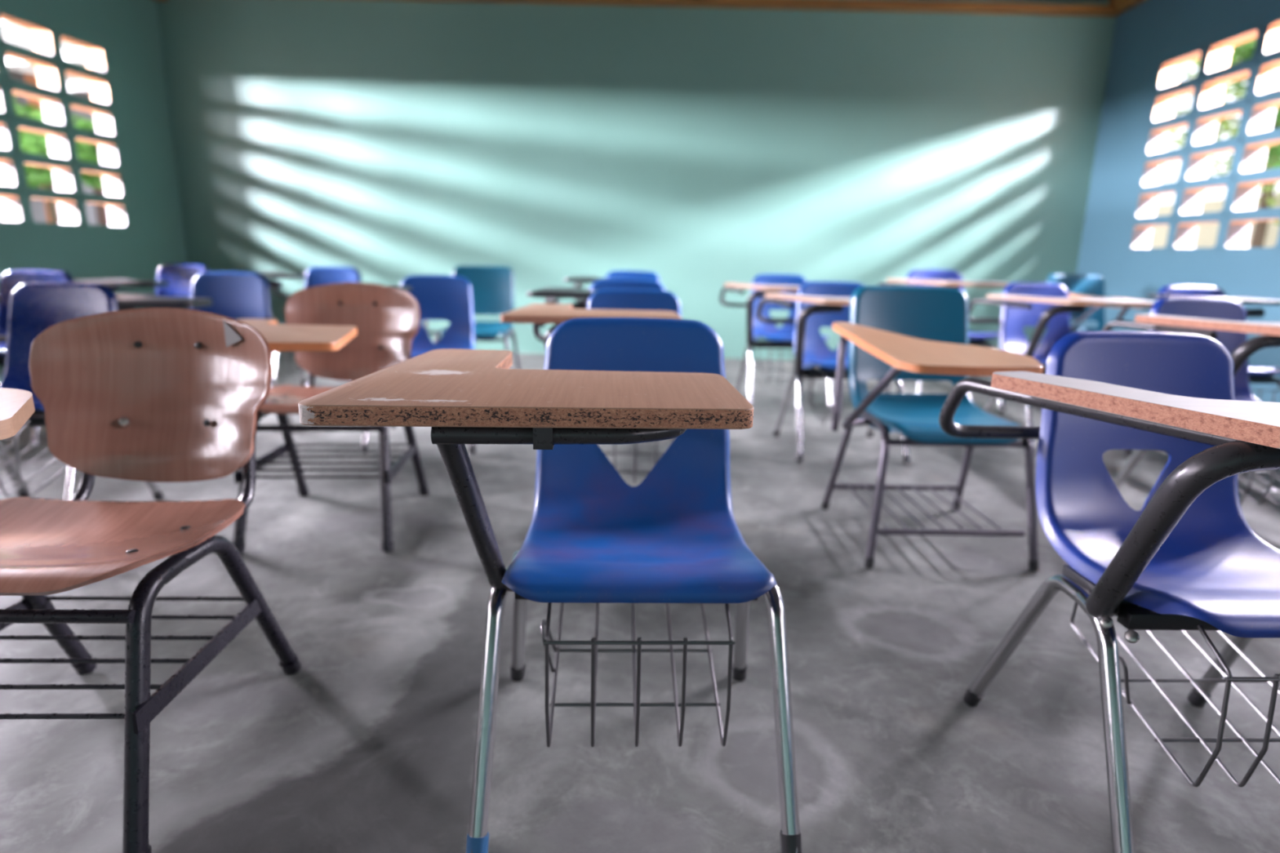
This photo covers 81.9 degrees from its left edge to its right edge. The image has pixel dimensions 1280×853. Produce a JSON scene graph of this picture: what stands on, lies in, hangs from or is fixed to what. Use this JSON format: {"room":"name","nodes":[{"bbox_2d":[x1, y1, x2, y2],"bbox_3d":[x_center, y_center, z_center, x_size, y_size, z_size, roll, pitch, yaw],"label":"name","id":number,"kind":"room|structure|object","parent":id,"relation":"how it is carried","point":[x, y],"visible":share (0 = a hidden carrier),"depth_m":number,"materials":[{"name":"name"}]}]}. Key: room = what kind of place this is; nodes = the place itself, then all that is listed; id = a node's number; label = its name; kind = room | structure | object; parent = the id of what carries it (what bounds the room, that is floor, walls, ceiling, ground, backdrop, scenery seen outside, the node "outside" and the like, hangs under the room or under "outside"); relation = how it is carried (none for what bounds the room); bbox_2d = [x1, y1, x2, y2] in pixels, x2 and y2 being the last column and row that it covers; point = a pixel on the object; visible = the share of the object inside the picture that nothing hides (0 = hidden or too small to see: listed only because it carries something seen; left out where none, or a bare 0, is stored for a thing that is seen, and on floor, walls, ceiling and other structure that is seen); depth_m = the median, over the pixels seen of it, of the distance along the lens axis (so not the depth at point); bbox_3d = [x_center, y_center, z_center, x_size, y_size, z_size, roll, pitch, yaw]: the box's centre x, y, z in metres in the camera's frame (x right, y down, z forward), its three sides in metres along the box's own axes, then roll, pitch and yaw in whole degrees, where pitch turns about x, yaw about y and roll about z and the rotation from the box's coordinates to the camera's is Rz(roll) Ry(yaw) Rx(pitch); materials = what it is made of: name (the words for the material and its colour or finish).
{"room":"classroom","nodes":[
{"label":"classroom","id":0,"kind":"room"},
{"bbox_2d":[0,19,90,92],"bbox_3d":[-5.390,-2.520,2.801,2.200,0.300,19.040,2,14,2],"label":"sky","id":1,"kind":"structure","parent":0,"point":[12,33],"depth_m":6.87,"materials":[{"name":"white"}]},
{"bbox_2d":[0,0,191,381],"bbox_3d":[-4.299,-0.980,1.587,0.140,2.860,10.040,2,14,2],"label":"wall","id":2,"kind":"structure","parent":0,"point":[129,30],"depth_m":5.86,"materials":[{"name":"green paint"}]},
{"bbox_2d":[0,8,131,230],"bbox_3d":[-4.192,-1.893,4.340,0.140,1.353,2.928,2,14,2],"label":"window","id":3,"kind":"structure","parent":2,"relation":"in","point":[46,55],"depth_m":5.22,"materials":[{"name":"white paint"}]},
{"bbox_2d":[155,0,1116,364],"bbox_3d":[-0.129,-2.099,6.411,8.127,2.960,0.150,2,14,2],"label":"wall","id":4,"kind":"structure","parent":0,"point":[700,149],"depth_m":6.26,"materials":[{"name":"green paint"}]},
{"bbox_2d":[388,0,1121,17],"bbox_3d":[-0.062,-3.447,5.967,7.727,0.129,0.120,2,14,2],"label":"trim","id":5,"kind":"structure","parent":4,"relation":"attached to","point":[888,6],"depth_m":5.88,"materials":[{"name":"brown wood"}]},
{"bbox_2d":[0,351,1279,852],"bbox_3d":[-0.340,0.574,1.817,8.127,0.100,10.440,2,14,2],"label":"floor","id":6,"kind":"structure","parent":0,"point":[369,747],"depth_m":1.61,"materials":[{"name":"concrete"}]},
{"bbox_2d":[0,270,74,447],"bbox_3d":[-3.111,-0.340,3.497,0.738,0.776,0.572,1,14,-2],"label":"desk chair","id":7,"kind":"object","parent":6,"relation":"on","point":[10,281],"visible":0.19,"depth_m":3.66,"materials":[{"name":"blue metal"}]},
{"bbox_2d":[0,365,4,382],"bbox_3d":[-3.012,-0.219,3.478,0.302,0.235,0.354,1,14,-2],"label":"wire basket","id":8,"kind":"object","parent":7,"relation":"on","point":[2,371],"depth_m":3.31,"materials":[{"name":"grey metal"}]},
{"bbox_2d":[0,282,164,500],"bbox_3d":[-2.080,-0.054,2.385,0.663,0.784,0.607,1,14,-2],"label":"desk chair","id":9,"kind":"object","parent":6,"relation":"on","point":[34,308],"visible":0.37,"depth_m":2.56,"materials":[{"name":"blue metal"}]},
{"bbox_2d":[0,415,66,497],"bbox_3d":[-2.022,0.064,2.377,0.305,0.237,0.358,1,14,-2],"label":"wire basket","id":10,"kind":"object","parent":9,"relation":"on","point":[35,421],"depth_m":2.33,"materials":[{"name":"grey metal"}]},
{"bbox_2d":[74,264,209,309],"bbox_3d":[-3.278,-0.692,4.952,0.734,0.772,0.569,1,14,-2],"label":"desk chair","id":11,"kind":"object","parent":6,"relation":"on","point":[173,280],"visible":0.21,"depth_m":5.11,"materials":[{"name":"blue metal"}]},
{"bbox_2d":[0,307,301,852],"bbox_3d":[-1.059,0.233,1.252,0.633,0.803,0.856,1,14,-2],"label":"desk chair","id":12,"kind":"object","parent":6,"relation":"on","point":[146,394],"visible":1,"depth_m":1.50,"materials":[{"name":"brown wood"}]},
{"bbox_2d":[114,271,295,432],"bbox_3d":[-2.097,-0.302,3.397,0.753,0.792,0.584,1,14,-2],"label":"desk chair","id":13,"kind":"object","parent":6,"relation":"on","point":[233,295],"visible":0.23,"depth_m":3.57,"materials":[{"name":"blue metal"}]},
{"bbox_2d":[257,266,361,387],"bbox_3d":[-2.079,-0.599,4.641,0.666,0.788,0.611,1,14,-2],"label":"desk chair","id":14,"kind":"object","parent":6,"relation":"on","point":[317,275],"visible":0.23,"depth_m":4.82,"materials":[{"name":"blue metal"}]},
{"bbox_2d":[285,351,303,372],"bbox_3d":[-2.020,-0.480,4.634,0.307,0.238,0.360,1,14,-2],"label":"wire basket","id":15,"kind":"object","parent":14,"relation":"on","point":[286,352],"depth_m":4.50,"materials":[{"name":"grey metal"}]},
{"bbox_2d":[231,282,429,553],"bbox_3d":[-1.069,-0.047,2.415,0.585,0.803,0.884,0,14,-5],"label":"desk chair","id":16,"kind":"object","parent":6,"relation":"on","point":[343,331],"visible":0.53,"depth_m":2.68,"materials":[{"name":"brown wood"}]},
{"bbox_2d":[360,275,475,453],"bbox_3d":[-1.099,-0.315,3.540,0.670,0.792,0.614,0,14,-3],"label":"desk chair","id":17,"kind":"object","parent":6,"relation":"on","point":[449,298],"visible":0.34,"depth_m":3.73,"materials":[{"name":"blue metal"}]},
{"bbox_2d":[423,265,520,368],"bbox_3d":[-1.075,-0.582,4.608,0.607,0.810,0.919,1,14,-2],"label":"desk chair","id":18,"kind":"object","parent":6,"relation":"on","point":[492,286],"visible":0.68,"depth_m":4.92,"materials":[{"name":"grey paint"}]},
{"bbox_2d":[297,317,802,852],"bbox_3d":[-0.087,0.241,1.297,0.696,0.804,0.652,1,14,-2],"label":"desk chair","id":19,"kind":"object","parent":6,"relation":"on","point":[674,536],"visible":1,"depth_m":1.18,"materials":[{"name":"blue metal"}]},
{"bbox_2d":[540,602,734,747],"bbox_3d":[-0.020,0.359,1.304,0.313,0.243,0.367,1,14,-2],"label":"wire basket","id":20,"kind":"object","parent":19,"relation":"on","point":[593,642],"depth_m":1.18,"materials":[{"name":"grey metal"}]},
{"bbox_2d":[500,288,681,484],"bbox_3d":[-0.099,-0.072,2.622,0.685,0.792,0.643,1,14,-2],"label":"desk chair","id":21,"kind":"object","parent":6,"relation":"on","point":[603,303],"visible":0.15,"depth_m":2.59,"materials":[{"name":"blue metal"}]},
{"bbox_2d":[604,439,671,484],"bbox_3d":[-0.032,0.044,2.629,0.308,0.240,0.362,1,14,-2],"label":"wire basket","id":22,"kind":"object","parent":21,"relation":"on","point":[634,455],"depth_m":2.58,"materials":[{"name":"grey metal"}]},
{"bbox_2d":[526,278,676,442],"bbox_3d":[-0.129,-0.241,3.297,0.680,0.804,0.623,1,14,-2],"label":"desk chair","id":23,"kind":"object","parent":6,"relation":"on","point":[552,295],"visible":0.1,"depth_m":3.35,"materials":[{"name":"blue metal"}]},
{"bbox_2d":[564,270,660,302],"bbox_3d":[-0.120,-0.566,4.650,0.680,0.804,0.623,1,14,-2],"label":"desk chair","id":24,"kind":"object","parent":6,"relation":"on","point":[635,274],"visible":0.13,"depth_m":4.83,"materials":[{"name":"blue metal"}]},
{"bbox_2d":[720,273,833,413],"bbox_3d":[0.851,-0.520,4.549,0.659,0.804,0.713,1,14,-2],"label":"desk chair","id":25,"kind":"object","parent":6,"relation":"on","point":[783,337],"visible":0.69,"depth_m":4.66,"materials":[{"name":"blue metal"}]},
{"bbox_2d":[757,338,817,384],"bbox_3d":[0.899,-0.410,4.585,0.313,0.243,0.367,1,14,-2],"label":"wire basket","id":26,"kind":"object","parent":25,"relation":"on","point":[770,344],"depth_m":4.52,"materials":[{"name":"grey metal"}]},
{"bbox_2d":[755,280,911,463],"bbox_3d":[0.922,-0.266,3.496,0.659,0.804,0.713,1,14,-2],"label":"desk chair","id":27,"kind":"object","parent":6,"relation":"on","point":[820,304],"visible":0.54,"depth_m":3.63,"materials":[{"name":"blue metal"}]},
{"bbox_2d":[805,372,889,426],"bbox_3d":[0.971,-0.155,3.532,0.313,0.243,0.367,1,14,-2],"label":"wire basket","id":28,"kind":"object","parent":27,"relation":"on","point":[820,375],"depth_m":3.46,"materials":[{"name":"grey metal"}]},
{"bbox_2d":[821,285,1043,570],"bbox_3d":[0.928,0.004,2.307,0.622,0.830,0.943,1,14,-1],"label":"desk chair","id":29,"kind":"object","parent":6,"relation":"on","point":[893,332],"visible":0.87,"depth_m":2.38,"materials":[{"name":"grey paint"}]},
{"bbox_2d":[877,269,1009,412],"bbox_3d":[1.915,-0.549,4.662,0.698,0.852,0.756,0,14,-4],"label":"desk chair","id":30,"kind":"object","parent":6,"relation":"on","point":[915,277],"visible":0.29,"depth_m":4.63,"materials":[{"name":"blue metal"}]},
{"bbox_2d":[968,282,1155,455],"bbox_3d":[2.085,-0.296,3.710,0.665,0.812,0.720,0,14,-6],"label":"desk chair","id":31,"kind":"object","parent":6,"relation":"on","point":[1041,305],"visible":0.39,"depth_m":3.92,"materials":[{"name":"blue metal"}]},
{"bbox_2d":[1046,274,1152,332],"bbox_3d":[3.119,-0.594,4.996,0.622,0.830,0.943,1,14,-2],"label":"desk chair","id":32,"kind":"object","parent":6,"relation":"on","point":[1077,286],"visible":0.24,"depth_m":5.32,"materials":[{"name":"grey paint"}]},
{"bbox_2d":[938,330,1279,852],"bbox_3d":[0.919,0.284,1.210,0.659,0.804,0.713,1,14,-2],"label":"desk chair","id":33,"kind":"object","parent":6,"relation":"on","point":[1190,558],"visible":1,"depth_m":1.29,"materials":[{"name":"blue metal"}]},
{"bbox_2d":[1070,601,1279,787],"bbox_3d":[0.968,0.395,1.246,0.313,0.243,0.367,1,14,-2],"label":"wire basket","id":34,"kind":"object","parent":33,"relation":"on","point":[1153,620],"depth_m":1.18,"materials":[{"name":"grey metal"}]},
{"bbox_2d":[1101,296,1279,504],"bbox_3d":[2.039,-0.010,2.516,0.665,0.812,0.720,0,14,-4],"label":"desk chair","id":35,"kind":"object","parent":6,"relation":"on","point":[1224,320],"visible":0.24,"depth_m":2.66,"materials":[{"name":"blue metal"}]},
{"bbox_2d":[1115,284,1279,402],"bbox_3d":[2.793,-0.262,3.616,0.694,0.820,0.635,0,14,-4],"label":"desk chair","id":36,"kind":"object","parent":6,"relation":"on","point":[1256,375],"visible":0.16,"depth_m":3.55,"materials":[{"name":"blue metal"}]},
{"bbox_2d":[1250,377,1279,402],"bbox_3d":[2.856,-0.138,3.611,0.319,0.248,0.374,0,14,-4],"label":"wire basket","id":37,"kind":"object","parent":36,"relation":"on","point":[1253,380],"depth_m":3.55,"materials":[{"name":"grey metal"}]},
{"bbox_2d":[1070,0,1279,402],"bbox_3d":[3.681,-0.749,1.354,0.140,2.860,10.040,2,14,2],"label":"wall","id":38,"kind":"structure","parent":0,"point":[1151,32],"depth_m":5.52,"materials":[{"name":"blue paint"}]},
{"bbox_2d":[1108,0,1146,13],"bbox_3d":[3.673,-2.179,1.012,0.220,0.120,10.040,2,14,2],"label":"trim","id":39,"kind":"structure","parent":38,"relation":"attached to","point":[1122,6],"depth_m":5.71,"materials":[{"name":"brown wood"}]},
{"bbox_2d":[1126,15,1279,253],"bbox_3d":[3.788,-1.662,4.107,0.140,1.353,2.928,2,14,2],"label":"window","id":40,"kind":"structure","parent":38,"relation":"in","point":[1257,108],"depth_m":4.88,"materials":[{"name":"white paint"}]},
{"label":"outside","id":41,"kind":"structure","parent":0,"visible":0},
{"bbox_3d":[0.151,-0.051,5.127,120.000,0.190,130.000,2,14,2],"label":"ground","id":42,"kind":"structure","parent":41,"visible":0},
{"bbox_2d":[0,67,109,225],"bbox_3d":[-12.525,-2.822,6.979,5.400,3.790,23.000,2,14,2],"label":"neighbouring building","id":43,"kind":"structure","parent":42,"relation":"on","point":[96,214],"depth_m":13.02,"materials":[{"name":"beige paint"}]},
{"bbox_2d":[93,174,109,225],"bbox_3d":[-10.437,-4.321,14.622,0.040,1.200,0.900,2,14,2],"label":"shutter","id":44,"kind":"object","parent":43,"relation":"hanging from","point":[100,211],"depth_m":14.26,"materials":[{"name":"white"}]},
{"bbox_2d":[13,96,104,222],"bbox_3d":[-8.053,-2.989,9.992,1.772,2.906,1.739,2,14,2],"label":"tree","id":45,"kind":"object","parent":42,"relation":"on","point":[31,142],"visible":0.3,"depth_m":9.77,"materials":[{"name":"green plant"}]},
{"bbox_2d":[1150,193,1279,247],"bbox_3d":[10.668,-0.913,4.540,0.200,2.210,50.000,2,14,2],"label":"wall","id":46,"kind":"structure","parent":42,"relation":"on","point":[1206,233],"depth_m":14.20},
{"bbox_2d":[1167,43,1279,247],"bbox_3d":[10.346,-4.442,11.825,3.562,5.658,4.429,2,14,2],"label":"tree","id":47,"kind":"object","parent":42,"relation":"on","point":[1267,190],"visible":0.08,"depth_m":12.20,"materials":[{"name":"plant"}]},
{"bbox_2d":[1193,38,1279,169],"bbox_3d":[8.229,-3.249,8.596,3.056,4.756,3.243,2,14,2],"label":"tree","id":48,"kind":"object","parent":42,"relation":"on","point":[1246,52],"visible":0.11,"depth_m":8.95,"materials":[{"name":"green plant"}]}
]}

